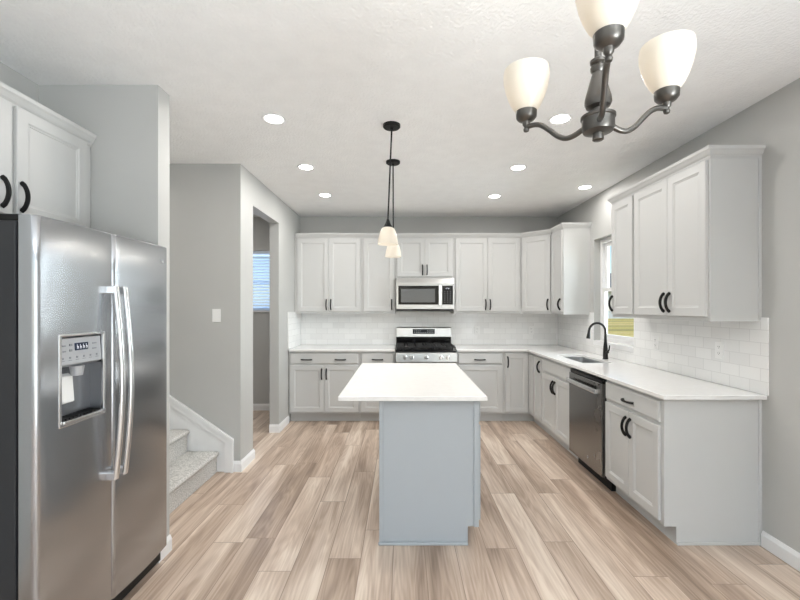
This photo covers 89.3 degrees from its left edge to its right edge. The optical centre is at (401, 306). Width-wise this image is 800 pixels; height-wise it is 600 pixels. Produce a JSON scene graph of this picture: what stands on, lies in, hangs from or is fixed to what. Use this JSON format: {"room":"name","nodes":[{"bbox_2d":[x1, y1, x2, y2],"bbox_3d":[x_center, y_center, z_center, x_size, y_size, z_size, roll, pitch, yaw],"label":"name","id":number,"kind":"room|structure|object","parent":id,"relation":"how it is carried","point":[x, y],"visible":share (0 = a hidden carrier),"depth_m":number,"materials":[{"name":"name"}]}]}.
{"room":"kitchen","nodes":[
{"label":"kitchen","id":0,"kind":"room"},
{"bbox_2d":[0,62,38,102],"bbox_3d":[-2.130,0.092,-0.355,0.150,2.695,5.290,0,0,0],"label":"wall","id":1,"kind":"structure","parent":0,"point":[10,77],"depth_m":2.18,"materials":[{"name":"paint"}]},
{"bbox_2d":[0,81,96,227],"bbox_3d":[-1.876,-0.680,1.821,0.357,0.580,0.933,0,0,0],"label":"upper cabinet","id":2,"kind":"object","parent":1,"relation":"attached to","point":[45,156],"visible":0.94,"depth_m":1.96,"materials":[{"name":"paint"}]},
{"bbox_2d":[39,85,168,535],"bbox_3d":[-2.689,0.092,2.346,2.621,2.695,0.112,0,0,0],"label":"wall","id":3,"kind":"structure","parent":0,"point":[130,123],"depth_m":2.29,"materials":[{"name":"paint"}]},
{"bbox_2d":[158,534,171,562],"bbox_3d":[-1.397,1.394,2.338,0.066,0.092,0.127,0,0,0],"label":"baseboard","id":4,"kind":"structure","parent":3,"relation":"attached to","point":[168,547],"depth_m":2.36,"materials":[{"name":"white paint"}]},
{"bbox_2d":[169,164,227,433],"bbox_3d":[-2.760,0.092,3.603,2.479,2.695,0.106,0,0,0],"label":"wall","id":5,"kind":"structure","parent":0,"point":[198,193],"depth_m":3.55,"materials":[{"name":"paint"}]},
{"bbox_2d":[169,394,233,472],"bbox_3d":[-2.669,0.469,3.530,2.408,1.942,0.039,0,0,0],"label":"skirt","id":6,"kind":"object","parent":5,"relation":"attached to","point":[203,435],"visible":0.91,"depth_m":3.54,"materials":[{"name":"white paint"}]},
{"bbox_2d":[212,309,220,321],"bbox_3d":[-1.625,0.075,3.546,0.073,0.116,0.008,0,0,0],"label":"light switch","id":7,"kind":"object","parent":5,"relation":"attached to","point":[216,313],"visible":1,"depth_m":3.54,"materials":[{"name":"white plastic"}]},
{"bbox_2d":[228,164,300,460],"bbox_3d":[-1.468,0.092,4.599,0.106,2.695,2.098,0,0,0],"label":"wall","id":8,"kind":"structure","parent":0,"point":[247,195],"depth_m":3.78,"materials":[{"name":"paint"}]},
{"bbox_2d":[234,449,254,471],"bbox_3d":[-1.460,1.394,3.698,0.121,0.092,0.326,0,0,0],"label":"baseboard","id":9,"kind":"structure","parent":8,"relation":"attached to","point":[239,466],"depth_m":3.60,"materials":[{"name":"white paint"}]},
{"bbox_2d":[269,416,288,432],"bbox_3d":[-1.460,1.394,4.832,0.121,0.092,0.395,0,0,0],"label":"baseboard","id":10,"kind":"structure","parent":8,"relation":"attached to","point":[273,428],"depth_m":4.65,"materials":[{"name":"white paint"}]},
{"bbox_2d":[288,312,300,348],"bbox_3d":[-1.410,0.294,5.325,0.008,0.464,0.627,0,0,0],"label":"backsplash","id":11,"kind":"structure","parent":8,"relation":"attached to","point":[294,320],"depth_m":5.30,"materials":[{"name":"tile"}]},
{"bbox_2d":[0,0,799,216],"bbox_3d":[-0.911,-1.315,1.324,6.478,0.120,8.948,0,0,0],"label":"ceiling","id":12,"kind":"structure","parent":0,"point":[336,71],"depth_m":2.22,"materials":[{"name":"white paint"}]},
{"bbox_2d":[261,113,285,124],"bbox_3d":[-0.853,-1.251,2.700,0.160,0.007,0.160,0,0,0],"label":"recessed light","id":13,"kind":"object","parent":12,"relation":"in","point":[271,118],"visible":1,"depth_m":2.69,"materials":[{"name":"white paint"}]},
{"bbox_2d":[297,164,314,170],"bbox_3d":[-0.860,-1.251,3.630,0.160,0.007,0.160,0,0,0],"label":"recessed light","id":14,"kind":"object","parent":12,"relation":"in","point":[307,167],"visible":1,"depth_m":3.62,"materials":[{"name":"white paint"}]},
{"bbox_2d":[318,193,331,196],"bbox_3d":[-0.863,-1.251,4.540,0.160,0.007,0.160,0,0,0],"label":"recessed light","id":15,"kind":"object","parent":12,"relation":"in","point":[320,194],"visible":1,"depth_m":4.53,"materials":[{"name":"white paint"}]},
{"bbox_2d":[378,121,399,245],"bbox_3d":[-0.089,-0.843,2.790,0.157,0.824,0.142,0,0,0],"label":"pendant light","id":16,"kind":"object","parent":12,"relation":"hanging from","point":[387,236],"visible":1,"depth_m":2.76,"materials":[{"name":"white glass"}]},
{"bbox_2d":[385,159,400,257],"bbox_3d":[-0.075,-0.843,3.490,0.142,0.824,0.142,0,0,0],"label":"pendant light","id":17,"kind":"object","parent":12,"relation":"hanging from","point":[391,251],"visible":0.72,"depth_m":3.46,"materials":[{"name":"white glass"}]},
{"bbox_2d":[487,194,501,197],"bbox_3d":[1.046,-1.251,4.580,0.160,0.007,0.160,0,0,0],"label":"recessed light","id":18,"kind":"object","parent":12,"relation":"in","point":[492,195],"visible":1,"depth_m":4.57,"materials":[{"name":"white paint"}]},
{"bbox_2d":[509,164,526,170],"bbox_3d":[1.043,-1.251,3.640,0.160,0.007,0.160,0,0,0],"label":"recessed light","id":19,"kind":"object","parent":12,"relation":"in","point":[518,167],"visible":1,"depth_m":3.62,"materials":[{"name":"white paint"}]},
{"bbox_2d":[548,113,572,124],"bbox_3d":[1.055,-1.251,2.700,0.160,0.007,0.160,0,0,0],"label":"recessed light","id":20,"kind":"object","parent":12,"relation":"in","point":[562,118],"visible":1,"depth_m":2.69,"materials":[{"name":"white paint"}]},
{"bbox_2d":[577,185,592,189],"bbox_3d":[1.914,-1.251,4.236,0.160,0.007,0.160,0,0,0],"label":"recessed light","id":21,"kind":"object","parent":12,"relation":"in","point":[583,187],"visible":1,"depth_m":4.23,"materials":[{"name":"white paint"}]},
{"bbox_2d":[503,0,696,141],"bbox_3d":[0.468,-0.814,0.892,0.411,0.880,0.411,0,0,0],"label":"chandelier","id":22,"kind":"object","parent":12,"relation":"hanging from","point":[666,60],"visible":1,"depth_m":0.90,"materials":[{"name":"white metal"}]},
{"bbox_2d":[253,217,557,403],"bbox_3d":[-0.911,0.092,5.723,6.178,2.695,0.150,0,0,0],"label":"wall","id":23,"kind":"structure","parent":0,"point":[261,227],"depth_m":5.65,"materials":[{"name":"paint"}]},
{"bbox_2d":[253,404,269,410],"bbox_3d":[-2.760,1.394,5.641,2.479,0.092,0.015,0,0,0],"label":"baseboard","id":24,"kind":"structure","parent":23,"relation":"attached to","point":[256,407],"depth_m":5.63,"materials":[{"name":"white paint"}]},
{"bbox_2d":[253,254,269,310],"bbox_3d":[-2.030,-0.368,5.748,0.800,0.836,0.060,0,0,0],"label":"window","id":25,"kind":"structure","parent":23,"relation":"in","point":[253,254],"depth_m":5.72,"materials":[{"name":"white paint"}]},
{"bbox_2d":[253,251,269,309],"bbox_3d":[-2.030,-0.368,5.677,0.780,0.829,0.046,0,0,0],"label":"window blind","id":26,"kind":"object","parent":25,"relation":"attached to","point":[254,252],"visible":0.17,"depth_m":5.67,"materials":[{"name":"white"}]},
{"bbox_2d":[295,233,361,313],"bbox_3d":[-0.970,-0.441,5.462,0.889,1.058,0.370,0,0,0],"label":"upper cabinet","id":27,"kind":"object","parent":23,"relation":"attached to","point":[328,266],"visible":0.98,"depth_m":5.33,"materials":[{"name":"paint"}]},
{"bbox_2d":[362,233,395,313],"bbox_3d":[-0.304,-0.441,5.462,0.440,1.058,0.370,0,0,0],"label":"upper cabinet","id":28,"kind":"object","parent":23,"relation":"attached to","point":[378,271],"visible":0.93,"depth_m":5.33,"materials":[{"name":"paint"}]},
{"bbox_2d":[396,233,453,277],"bbox_3d":[0.298,-0.672,5.462,0.765,0.595,0.370,0,0,0],"label":"upper cabinet","id":29,"kind":"object","parent":23,"relation":"attached to","point":[423,255],"visible":0.89,"depth_m":5.33,"materials":[{"name":"paint"}]},
{"bbox_2d":[396,278,453,310],"bbox_3d":[0.298,-0.163,5.411,0.746,0.421,0.454,0,0,0],"label":"microwave","id":30,"kind":"object","parent":29,"relation":"attached to","point":[412,294],"visible":1,"depth_m":5.22,"materials":[{"name":"silver metal"}]},
{"bbox_2d":[301,311,557,344],"bbox_3d":[0.382,0.294,5.643,3.593,0.464,0.008,0,0,0],"label":"backsplash","id":31,"kind":"structure","parent":23,"relation":"attached to","point":[316,329],"depth_m":5.64,"materials":[{"name":"tile"}]},
{"bbox_2d":[475,326,479,334],"bbox_3d":[1.046,0.325,5.635,0.073,0.116,0.007,0,0,0],"label":"wall outlet","id":32,"kind":"object","parent":31,"relation":"attached to","point":[477,328],"visible":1,"depth_m":5.63,"materials":[{"name":"white plastic"}]},
{"bbox_2d":[529,326,533,334],"bbox_3d":[1.800,0.325,5.635,0.073,0.116,0.007,0,0,0],"label":"wall outlet","id":33,"kind":"object","parent":31,"relation":"attached to","point":[531,328],"visible":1,"depth_m":5.63,"materials":[{"name":"white plastic"}]},
{"bbox_2d":[451,233,520,313],"bbox_3d":[1.127,-0.441,5.462,0.891,1.058,0.370,0,0,0],"label":"upper cabinet","id":34,"kind":"object","parent":23,"relation":"attached to","point":[487,266],"visible":0.98,"depth_m":5.33,"materials":[{"name":"paint"}]},
{"bbox_2d":[122,411,799,599],"bbox_3d":[-0.911,1.500,1.324,6.478,0.120,8.948,0,0,0],"label":"floor","id":35,"kind":"structure","parent":0,"point":[300,521],"depth_m":2.49,"materials":[{"name":"brown wood"}]},
{"bbox_2d":[0,214,166,599],"bbox_3d":[-1.645,0.550,1.872,0.800,1.780,0.820,0,0,0],"label":"refrigerator","id":36,"kind":"object","parent":35,"relation":"on","point":[83,310],"visible":1,"depth_m":1.65,"materials":[{"name":"grey metal"}]},
{"bbox_2d":[62,342,97,361],"bbox_3d":[-1.324,0.180,1.667,0.005,0.067,0.191,0,0,0],"label":"control panel","id":37,"kind":"object","parent":36,"relation":"attached to","point":[71,351],"depth_m":1.66,"materials":[{"name":"grey"}]},
{"bbox_2d":[169,430,218,513],"bbox_3d":[-2.632,0.696,2.991,2.085,1.488,1.073,0,0,0],"label":"staircase","id":38,"kind":"structure","parent":35,"relation":"on","point":[188,470],"depth_m":3.25,"materials":[{"name":"carpet"}]},
{"bbox_2d":[289,352,360,420],"bbox_3d":[-0.968,0.996,5.312,0.884,0.888,0.646,0,0,0],"label":"base cabinet","id":39,"kind":"object","parent":35,"relation":"on","point":[316,379],"visible":0.92,"depth_m":5.04,"materials":[{"name":"paint"}]},
{"bbox_2d":[289,345,395,351],"bbox_3d":[-0.744,0.539,5.325,1.322,0.026,0.626,0,0,0],"label":"countertop","id":40,"kind":"structure","parent":39,"relation":"on","point":[301,348],"depth_m":5.13,"materials":[{"name":"white stone"}]},
{"bbox_2d":[360,350,395,420],"bbox_3d":[-0.304,0.996,5.312,0.439,0.888,0.646,0,0,0],"label":"base cabinet","id":41,"kind":"object","parent":35,"relation":"on","point":[369,410],"visible":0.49,"depth_m":5.04,"materials":[{"name":"paint"}]},
{"bbox_2d":[396,327,456,363],"bbox_3d":[0.298,0.859,5.261,0.752,1.162,0.737,0,0,0],"label":"gas range","id":42,"kind":"object","parent":35,"relation":"on","point":[413,344],"visible":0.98,"depth_m":5.13,"materials":[{"name":"grey metal"}]},
{"bbox_2d":[396,345,456,350],"bbox_3d":[0.298,0.535,5.279,0.752,0.018,0.622,0,0,0],"label":"cooktop","id":43,"kind":"object","parent":42,"relation":"in","point":[400,348],"depth_m":5.01,"materials":[{"name":"black metal"}]},
{"bbox_2d":[378,401,479,545],"bbox_3d":[0.191,0.996,3.080,0.668,0.888,1.279,0,0,0],"label":"kitchen island","id":44,"kind":"object","parent":35,"relation":"on","point":[429,451],"visible":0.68,"depth_m":2.46,"materials":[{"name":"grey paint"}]},
{"bbox_2d":[338,363,486,400],"bbox_3d":[0.063,0.539,3.087,0.876,0.026,1.427,0,0,0],"label":"island countertop","id":45,"kind":"structure","parent":44,"relation":"on","point":[371,381],"depth_m":2.79,"materials":[{"name":"white stone"}]},
{"bbox_2d":[457,352,503,420],"bbox_3d":[0.975,0.996,5.312,0.585,0.888,0.646,0,0,0],"label":"base cabinet","id":46,"kind":"object","parent":35,"relation":"on","point":[485,369],"visible":0.54,"depth_m":5.04,"materials":[{"name":"paint"}]},
{"bbox_2d":[502,352,540,426],"bbox_3d":[1.722,0.996,5.242,0.905,0.888,0.785,0,0,0],"label":"base cabinet","id":47,"kind":"object","parent":35,"relation":"on","point":[518,366],"visible":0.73,"depth_m":5.04,"materials":[{"name":"paint"}]},
{"bbox_2d":[534,354,548,433],"bbox_3d":[1.852,0.996,4.713,0.646,0.888,0.271,0,0,0],"label":"base cabinet","id":48,"kind":"object","parent":35,"relation":"on","point":[538,370],"visible":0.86,"depth_m":4.69,"materials":[{"name":"paint"}]},
{"bbox_2d":[542,357,577,458],"bbox_3d":[1.852,0.996,4.176,0.646,0.888,0.798,0,0,0],"label":"base cabinet","id":49,"kind":"object","parent":35,"relation":"on","point":[555,387],"visible":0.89,"depth_m":4.14,"materials":[{"name":"paint"}]},
{"bbox_2d":[566,368,615,490],"bbox_3d":[1.828,1.004,3.463,0.630,0.872,0.612,0,0,0],"label":"dishwasher","id":50,"kind":"object","parent":35,"relation":"on","point":[587,391],"visible":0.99,"depth_m":3.38,"materials":[{"name":"grey metal"}]},
{"bbox_2d":[605,380,761,544],"bbox_3d":[1.853,0.996,2.795,0.648,0.888,0.704,0,0,0],"label":"base cabinet","id":51,"kind":"object","parent":35,"relation":"on","point":[692,469],"visible":0.96,"depth_m":2.46,"materials":[{"name":"paint"}]},
{"bbox_2d":[454,345,766,399],"bbox_3d":[1.423,0.539,4.021,1.489,0.026,3.235,0,0,0],"label":"countertop","id":52,"kind":"structure","parent":51,"relation":"on","point":[661,384],"depth_m":3.11,"materials":[{"name":"white stone"}]},
{"bbox_2d":[565,357,602,362],"bbox_3d":[1.843,0.664,4.125,0.307,0.232,0.652,0,0,0],"label":"sink","id":53,"kind":"object","parent":52,"relation":"in","point":[579,359],"visible":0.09,"depth_m":4.41,"materials":[{"name":"silver metal"}]},
{"bbox_2d":[586,322,609,358],"bbox_3d":[1.971,0.338,4.066,0.222,0.374,0.102,0,0,0],"label":"kitchen faucet","id":54,"kind":"object","parent":52,"relation":"on","point":[606,349],"visible":1,"depth_m":4.08,"materials":[{"name":"black metal"}]},
{"bbox_2d":[558,78,799,552],"bbox_3d":[2.253,0.092,1.399,0.150,2.695,8.798,0,0,0],"label":"wall","id":55,"kind":"structure","parent":0,"point":[773,122],"depth_m":2.35,"materials":[{"name":"paint"}]},
{"bbox_2d":[521,229,551,313],"bbox_3d":[1.868,-0.441,5.337,0.618,1.058,0.617,0,0,0],"label":"upper cabinet","id":56,"kind":"object","parent":55,"relation":"attached to","point":[535,245],"visible":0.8,"depth_m":5.18,"materials":[{"name":"paint"}]},
{"bbox_2d":[550,223,590,314],"bbox_3d":[1.993,-0.441,4.846,0.368,1.058,0.383,0,0,0],"label":"upper cabinet","id":57,"kind":"object","parent":55,"relation":"attached to","point":[570,242],"visible":1,"depth_m":4.69,"materials":[{"name":"paint"}]},
{"bbox_2d":[593,340,633,351],"bbox_3d":[2.208,0.402,4.191,0.080,0.048,0.802,0,0,0],"label":"window sill","id":58,"kind":"structure","parent":55,"relation":"attached to","point":[624,347],"depth_m":4.10,"materials":[{"name":"white paint"}]},
{"bbox_2d":[600,237,633,345],"bbox_3d":[2.276,-0.191,4.191,0.073,1.138,0.803,0,0,0],"label":"window","id":59,"kind":"structure","parent":55,"relation":"in","point":[605,243],"depth_m":4.52,"materials":[{"name":"white paint"}]},
{"bbox_2d":[607,186,634,317],"bbox_3d":[1.993,-0.441,3.439,0.368,1.058,0.382,0,0,0],"label":"upper cabinet","id":60,"kind":"object","parent":55,"relation":"attached to","point":[621,299],"visible":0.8,"depth_m":3.42,"materials":[{"name":"paint"}]},
{"bbox_2d":[558,312,768,395],"bbox_3d":[2.173,0.294,4.021,0.008,0.464,3.236,0,0,0],"label":"backsplash","id":61,"kind":"structure","parent":55,"relation":"attached to","point":[686,347],"depth_m":2.98,"materials":[{"name":"tile"}]},
{"bbox_2d":[653,336,658,349],"bbox_3d":[2.165,0.305,3.460,0.007,0.116,0.073,0,0,0],"label":"wall outlet","id":62,"kind":"object","parent":61,"relation":"attached to","point":[655,338],"visible":1,"depth_m":3.44,"materials":[{"name":"white plastic"}]},
{"bbox_2d":[715,341,723,358],"bbox_3d":[2.165,0.295,2.765,0.007,0.116,0.073,0,0,0],"label":"wall outlet","id":63,"kind":"object","parent":61,"relation":"attached to","point":[719,346],"visible":1,"depth_m":2.76,"materials":[{"name":"white plastic"}]},
{"bbox_2d":[631,145,765,321],"bbox_3d":[1.993,-0.441,2.835,0.368,1.058,0.825,0,0,0],"label":"upper cabinet","id":64,"kind":"object","parent":55,"relation":"attached to","point":[698,218],"visible":1,"depth_m":2.49,"materials":[{"name":"paint"}]},
{"bbox_2d":[761,531,799,571],"bbox_3d":[2.171,1.394,0.920,0.015,0.092,3.040,0,0,0],"label":"baseboard","id":65,"kind":"structure","parent":55,"relation":"attached to","point":[773,545],"depth_m":2.31,"materials":[{"name":"white paint"}]},
{"label":"outside","id":66,"kind":"structure","parent":0,"visible":0},
{"bbox_2d":[608,319,633,336],"bbox_3d":[50.000,2.090,17.500,220.000,0.200,115.000,0,0,0],"label":"lawn","id":67,"kind":"structure","parent":66,"point":[622,327],"depth_m":39.31,"materials":[{"name":"plant"}]},
{"bbox_2d":[608,273,633,318],"bbox_3d":[42.000,-2.110,74.500,29.200,8.200,10.600,0,0,0],"label":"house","id":68,"kind":"structure","parent":67,"relation":"on","point":[610,316],"depth_m":70.00,"materials":[{"name":"white"}]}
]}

